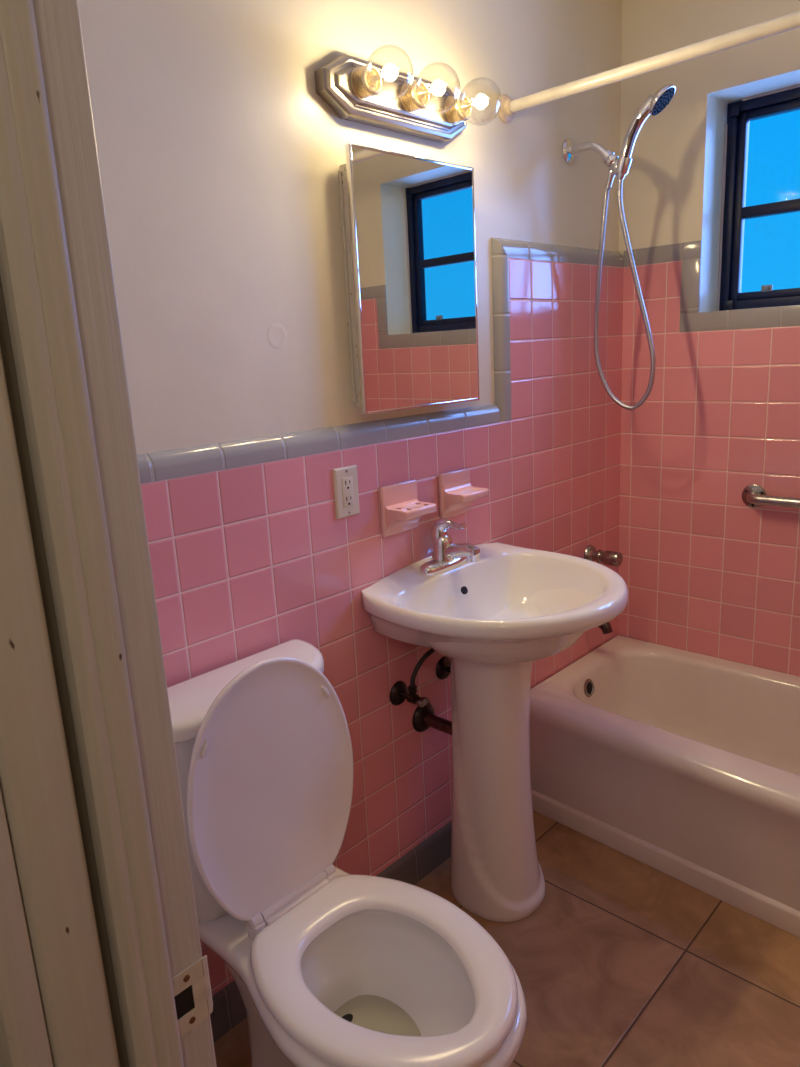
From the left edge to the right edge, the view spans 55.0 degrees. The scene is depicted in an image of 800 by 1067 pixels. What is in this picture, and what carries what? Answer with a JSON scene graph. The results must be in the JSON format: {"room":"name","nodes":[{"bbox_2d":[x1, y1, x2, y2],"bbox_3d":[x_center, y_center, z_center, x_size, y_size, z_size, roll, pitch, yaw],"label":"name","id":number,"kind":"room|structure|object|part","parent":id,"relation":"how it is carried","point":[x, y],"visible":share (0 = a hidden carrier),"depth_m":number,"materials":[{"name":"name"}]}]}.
{"room":"bathroom","nodes":[
{"label":"bathroom","id":0,"kind":"room"},
{"bbox_2d":[78,0,622,995],"bbox_3d":[-0.520,-0.122,1.493,0.250,2.440,3.504,9,18,42],"label":"wall","id":1,"kind":"structure","parent":0,"point":[220,155],"depth_m":1.67,"materials":[{"name":"paint"}]},
{"bbox_2d":[137,404,499,483],"bbox_3d":[-0.232,-0.187,1.627,0.025,0.051,1.472,9,18,42],"label":"trim","id":2,"kind":"structure","parent":1,"relation":"attached to","point":[181,462],"depth_m":1.63,"materials":[{"name":"grey tile"}]},
{"bbox_2d":[210,820,451,1042],"bbox_3d":[-0.147,0.962,1.911,0.021,0.103,1.520,9,18,42],"label":"baseboard","id":3,"kind":"structure","parent":1,"relation":"attached to","point":[229,1010],"depth_m":2.05,"materials":[{"name":"grey tile"}]},
{"bbox_2d":[332,465,359,518],"bbox_3d":[-0.120,-0.094,1.741,0.009,0.114,0.071,9,18,42],"label":"wall outlet","id":4,"kind":"object","parent":1,"relation":"attached to","point":[345,480],"visible":1,"depth_m":1.73,"materials":[{"name":"beige plastic"}]},
{"bbox_2d":[342,476,353,507],"bbox_3d":[-0.118,-0.094,1.739,0.003,0.067,0.033,9,18,42],"label":"receptacle","id":5,"kind":"object","parent":4,"relation":"attached to","point":[347,481],"depth_m":1.74,"materials":[{"name":"beige plastic"}]},
{"bbox_3d":[0.029,0.093,1.959,0.020,1.550,2.180,9,18,42],"label":"tile panel","id":6,"kind":"part","parent":1,"relation":"part of","materials":[{"name":"pink tile"}]},
{"bbox_2d":[379,479,436,536],"bbox_3d":[0.023,-0.058,1.851,0.079,0.123,0.126,9,18,42],"label":"toothbrush holder","id":7,"kind":"object","parent":1,"relation":"attached to","point":[400,507],"visible":1,"depth_m":1.84,"materials":[{"name":"pink ceramic"}]},
{"bbox_3d":[-0.001,-0.062,1.873,0.013,0.123,0.126,9,18,42],"label":"plate","id":8,"kind":"part","parent":7,"relation":"part of","materials":[{"name":"pink ceramic"}]},
{"bbox_2d":[386,499,436,530],"bbox_3d":[0.028,-0.042,1.853,0.071,0.072,0.112,9,18,42],"label":"shelf","id":9,"kind":"object","parent":7,"relation":"attached to","point":[401,514],"depth_m":1.84,"materials":[{"name":"pink ceramic"}]},
{"bbox_2d":[315,45,501,142],"bbox_3d":[0.047,-0.959,1.675,0.170,0.116,0.464,9,18,42],"label":"vanity light","id":10,"kind":"object","parent":1,"relation":"attached to","point":[341,83],"depth_m":1.67,"materials":[{"name":"silver metal"}]},
{"bbox_2d":[351,64,381,100],"bbox_3d":[-0.068,-0.938,1.594,0.038,0.064,0.064,9,18,42],"label":"socket","id":11,"kind":"object","parent":10,"relation":"attached to","point":[360,90],"depth_m":1.59,"materials":[{"name":"gold metal"}]},
{"bbox_3d":[-0.055,-0.936,1.582,0.052,0.025,0.025,9,18,42],"label":"stem","id":12,"kind":"part","parent":10,"relation":"part of","materials":[{"name":"gold metal"}]},
{"bbox_3d":[-0.030,-0.931,1.559,0.120,0.097,0.097,9,18,42],"label":"light bulb","id":13,"kind":"part","parent":10,"relation":"part of","materials":[{"name":"clear glass"}]},
{"bbox_2d":[400,79,429,113],"bbox_3d":[0.035,-0.969,1.701,0.038,0.064,0.064,9,18,42],"label":"socket","id":14,"kind":"object","parent":10,"relation":"attached to","point":[409,104],"depth_m":1.69,"materials":[{"name":"gold metal"}]},
{"bbox_3d":[0.048,-0.966,1.689,0.052,0.025,0.025,9,18,42],"label":"stem","id":15,"kind":"part","parent":10,"relation":"part of","materials":[{"name":"gold metal"}]},
{"bbox_3d":[0.073,-0.962,1.666,0.120,0.097,0.097,9,18,42],"label":"light bulb","id":16,"kind":"part","parent":10,"relation":"part of","materials":[{"name":"clear glass"}]},
{"bbox_2d":[445,93,471,125],"bbox_3d":[0.138,-0.999,1.808,0.038,0.064,0.064,9,18,42],"label":"socket","id":17,"kind":"object","parent":10,"relation":"attached to","point":[453,117],"depth_m":1.80,"materials":[{"name":"gold metal"}]},
{"bbox_3d":[0.151,-0.997,1.796,0.052,0.025,0.025,9,18,42],"label":"stem","id":18,"kind":"part","parent":10,"relation":"part of","materials":[{"name":"gold metal"}]},
{"bbox_3d":[0.176,-0.993,1.773,0.120,0.097,0.097,9,18,42],"label":"light bulb","id":19,"kind":"part","parent":10,"relation":"part of","materials":[{"name":"clear glass"}]},
{"bbox_2d":[338,143,479,414],"bbox_3d":[0.034,-0.581,1.812,0.060,0.559,0.408,9,18,42],"label":"medicine cabinet","id":20,"kind":"object","parent":1,"relation":"attached to","point":[408,221],"visible":1,"depth_m":1.76,"materials":[{"name":"silver mirror"}]},
{"bbox_2d":[390,648,434,706],"bbox_3d":[0.059,0.347,1.953,0.093,0.180,0.158,9,18,42],"label":"shutoff valve","id":21,"kind":"object","parent":1,"relation":"attached to","point":[399,692],"visible":0.88,"depth_m":1.93,"materials":[{"name":"metal"}]},
{"bbox_3d":[0.057,0.419,1.908,0.018,0.023,0.038,9,18,42],"label":"handle","id":22,"kind":"part","parent":21,"relation":"part of","materials":[{"name":"silver metal"}]},
{"bbox_2d":[412,702,451,734],"bbox_3d":[0.113,0.498,2.002,0.143,0.082,0.082,9,18,42],"label":"drain pipe","id":23,"kind":"object","parent":1,"relation":"attached to","point":[424,718],"visible":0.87,"depth_m":2.02,"materials":[{"name":"metal"}]},
{"bbox_2d":[436,657,450,679],"bbox_3d":[0.150,0.319,2.047,0.093,0.172,0.064,9,18,42],"label":"shutoff valve","id":24,"kind":"object","parent":1,"relation":"attached to","point":[443,669],"visible":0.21,"depth_m":2.07,"materials":[{"name":"metal"}]},
{"bbox_2d":[438,468,488,518],"bbox_3d":[0.169,-0.102,2.002,0.079,0.119,0.122,9,18,42],"label":"soap dish","id":25,"kind":"object","parent":1,"relation":"attached to","point":[457,494],"visible":0.96,"depth_m":1.99,"materials":[{"name":"pink ceramic"}]},
{"bbox_3d":[0.145,-0.106,2.025,0.013,0.119,0.122,9,18,42],"label":"plate","id":26,"kind":"part","parent":25,"relation":"part of","materials":[{"name":"pink ceramic"}]},
{"bbox_2d":[444,478,488,512],"bbox_3d":[0.173,-0.098,2.001,0.071,0.094,0.108,9,18,42],"label":"shelf","id":27,"kind":"object","parent":25,"relation":"attached to","point":[459,494],"depth_m":1.99,"materials":[{"name":"pink ceramic"}]},
{"bbox_2d":[491,237,510,421],"bbox_3d":[0.278,-0.555,2.115,0.025,0.489,0.051,9,18,42],"label":"trim","id":28,"kind":"structure","parent":1,"relation":"attached to","point":[499,257],"depth_m":2.10,"materials":[{"name":"grey tile"}]},
{"bbox_2d":[494,238,623,266],"bbox_3d":[0.489,-0.835,2.294,0.025,0.051,0.705,9,18,42],"label":"trim","id":29,"kind":"structure","parent":1,"relation":"attached to","point":[513,248],"depth_m":2.25,"materials":[{"name":"grey tile"}]},
{"bbox_2d":[562,139,632,187],"bbox_3d":[0.571,-1.067,2.201,0.204,0.156,0.066,9,18,42],"label":"fitting","id":30,"kind":"object","parent":1,"relation":"attached to","point":[616,164],"visible":1,"depth_m":2.18,"materials":[{"name":"silver metal"}]},
{"bbox_3d":[0.549,-1.096,2.213,0.131,0.064,0.023,9,18,42],"label":"arm","id":31,"kind":"part","parent":30,"relation":"part of","materials":[{"name":"silver metal"}]},
{"bbox_2d":[594,84,675,409],"bbox_3d":[0.671,-0.786,2.218,0.092,0.858,0.257,-11,16,-32],"label":"shower","id":32,"kind":"object","parent":30,"relation":"attached to","point":[653,105],"visible":1,"depth_m":2.21,"materials":[{"name":"silver metal"}]},
{"bbox_3d":[0.668,-1.090,2.095,0.159,0.210,0.084,9,18,42],"label":"handle and head","id":33,"kind":"part","parent":32,"relation":"part of","materials":[{"name":"silver metal"}]},
{"bbox_2d":[584,545,622,566],"bbox_3d":[0.684,0.080,2.569,0.116,0.068,0.068,9,18,42],"label":"tub valve","id":34,"kind":"object","parent":1,"relation":"attached to","point":[612,558],"visible":0.93,"depth_m":2.55,"materials":[{"name":"silver metal"}]},
{"bbox_3d":[0.695,0.081,2.559,0.086,0.050,0.050,9,18,42],"label":"knob","id":35,"kind":"part","parent":34,"relation":"part of","materials":[{"name":"silver metal"}]},
{"bbox_2d":[598,622,611,633],"bbox_3d":[0.666,0.302,2.596,0.110,0.064,0.044,9,18,42],"label":"tub spout","id":36,"kind":"object","parent":1,"relation":"attached to","point":[606,628],"visible":0.3,"depth_m":2.56,"materials":[{"name":"silver metal"}]},
{"bbox_2d":[497,11,799,122],"bbox_3d":[0.841,-1.024,1.501,1.549,0.071,0.071,9,18,42],"label":"shower rod","id":37,"kind":"object","parent":1,"relation":"attached to","point":[509,107],"visible":0.99,"depth_m":1.74,"materials":[{"name":"metal"}]},
{"bbox_2d":[214,810,799,1066],"bbox_3d":[0.431,1.211,1.133,2.450,0.080,3.750,9,18,42],"label":"floor","id":38,"kind":"structure","parent":0,"point":[622,961],"depth_m":1.77,"materials":[{"name":"tile"}]},
{"bbox_2d":[167,639,526,1066],"bbox_3d":[-0.108,0.681,1.353,0.712,0.900,0.472,9,18,42],"label":"toilet","id":39,"kind":"object","parent":38,"relation":"on","point":[329,966],"visible":0.93,"depth_m":1.38,"materials":[{"name":"white ceramic"}]},
{"bbox_3d":[-0.321,0.297,1.448,0.180,0.034,0.472,9,18,42],"label":"cistern lid","id":40,"kind":"part","parent":39,"relation":"part of","materials":[{"name":"white ceramic"}]},
{"bbox_3d":[-0.226,0.450,1.401,0.042,0.462,0.370,9,18,42],"label":"lid","id":41,"kind":"part","parent":39,"relation":"part of","materials":[{"name":"white plastic"}]},
{"bbox_3d":[-0.082,0.924,1.398,0.674,0.404,0.388,9,18,42],"label":"bowl","id":42,"kind":"part","parent":39,"relation":"part of","materials":[{"name":"white ceramic"}]},
{"bbox_3d":[-0.024,0.725,1.285,0.464,0.024,0.372,9,18,42],"label":"seat","id":43,"kind":"part","parent":39,"relation":"part of","materials":[{"name":"white plastic"}]},
{"bbox_2d":[361,542,628,921],"bbox_3d":[0.302,0.522,1.936,0.511,0.898,0.604,9,18,42],"label":"pedestal sink","id":44,"kind":"object","parent":38,"relation":"on","point":[509,609],"visible":0.99,"depth_m":1.91,"materials":[{"name":"white ceramic"}]},
{"bbox_2d":[420,518,479,574],"bbox_3d":[0.129,0.026,1.947,0.152,0.136,0.143,-1,14,8],"label":"faucet","id":45,"kind":"object","parent":44,"relation":"on","point":[447,556],"visible":1,"depth_m":1.92,"materials":[{"name":"silver metal"}]},
{"bbox_3d":[0.112,0.077,1.962,0.060,0.032,0.164,9,18,42],"label":"plate","id":46,"kind":"part","parent":45,"relation":"part of","materials":[{"name":"silver metal"}]},
{"bbox_3d":[0.122,-0.006,1.925,0.104,0.063,0.044,9,18,42],"label":"lever","id":47,"kind":"part","parent":45,"relation":"part of","materials":[{"name":"silver metal"}]},
{"bbox_3d":[0.144,0.049,1.923,0.108,0.058,0.042,9,18,42],"label":"spout","id":48,"kind":"part","parent":45,"relation":"part of","materials":[{"name":"silver metal"}]},
{"bbox_2d":[361,542,628,663],"bbox_3d":[0.284,0.187,1.856,0.511,0.206,0.604,9,18,42],"label":"basin","id":49,"kind":"object","parent":44,"relation":"in","point":[514,604],"depth_m":1.86,"materials":[{"name":"white ceramic"}]},
{"bbox_2d":[530,635,799,937],"bbox_3d":[1.113,0.718,2.102,1.514,0.360,0.748,9,18,42],"label":"bathtub","id":50,"kind":"object","parent":38,"relation":"on","point":[684,764],"visible":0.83,"depth_m":2.20,"materials":[{"name":"white ceramic"}]},
{"bbox_3d":[0.628,0.514,2.555,0.019,0.060,0.060,9,18,42],"label":"overflow plate","id":51,"kind":"part","parent":50,"relation":"part of","materials":[{"name":"silver metal"}]},
{"bbox_2d":[617,0,799,676],"bbox_3d":[1.400,-0.390,2.195,2.050,2.440,0.215,9,18,42],"label":"wall","id":52,"kind":"structure","parent":0,"point":[705,571],"depth_m":2.43,"materials":[{"name":"tile"}]},
{"bbox_2d":[680,258,700,313],"bbox_3d":[1.306,-0.709,2.045,1.143,0.162,0.007,9,18,42],"label":"trim","id":53,"kind":"structure","parent":52,"relation":"attached to","point":[690,268],"depth_m":2.40,"materials":[{"name":"grey tile"}]},
{"bbox_3d":[1.333,-0.131,2.185,1.530,1.350,0.004,9,18,42],"label":"tile panel","id":54,"kind":"part","parent":52,"relation":"part of","materials":[{"name":"pink tile"}]},
{"bbox_2d":[624,240,799,331],"bbox_3d":[1.304,-0.706,2.048,1.530,0.271,0.007,9,18,42],"label":"trim","id":55,"kind":"structure","parent":52,"relation":"attached to","point":[783,316],"depth_m":2.37,"materials":[{"name":"grey tile"}]},
{"bbox_2d":[717,84,799,310],"bbox_3d":[1.408,-0.966,2.109,1.030,0.628,0.061,9,18,42],"label":"window","id":56,"kind":"structure","parent":52,"relation":"in","point":[734,213],"depth_m":2.39,"materials":[{"name":"black metal"}]},
{"bbox_2d":[742,484,799,507],"bbox_3d":[1.329,-0.070,2.158,0.739,0.074,0.064,9,18,42],"label":"grab bar","id":57,"kind":"object","parent":52,"relation":"attached to","point":[753,496],"visible":1,"depth_m":2.33,"materials":[{"name":"metal"}]},
{"bbox_3d":[-0.223,0.089,0.544,1.550,2.440,0.157,9,18,42],"label":"wall","id":58,"kind":"structure","parent":0,"visible":0},
{"bbox_2d":[0,0,216,1066],"bbox_3d":[-0.028,0.277,0.403,0.830,2.120,0.181,9,18,42],"label":"door frame","id":59,"kind":"structure","parent":58,"relation":"in","point":[102,963],"depth_m":0.57,"materials":[{"name":"paint"}]},
{"bbox_3d":[-0.337,0.248,0.591,0.118,2.120,0.038,9,18,42],"label":"casing","id":60,"kind":"part","parent":59,"relation":"part of","materials":[{"name":"paint"}]},
{"bbox_3d":[-0.272,0.274,0.599,0.029,2.060,0.050,9,18,42],"label":"casing","id":61,"kind":"part","parent":59,"relation":"part of","materials":[{"name":"paint"}]},
{"bbox_3d":[-0.186,0.417,0.696,0.008,0.062,0.043,5,16,31],"label":"strike plate","id":62,"kind":"part","parent":59,"relation":"part of","materials":[{"name":"beige metal"}]}
]}

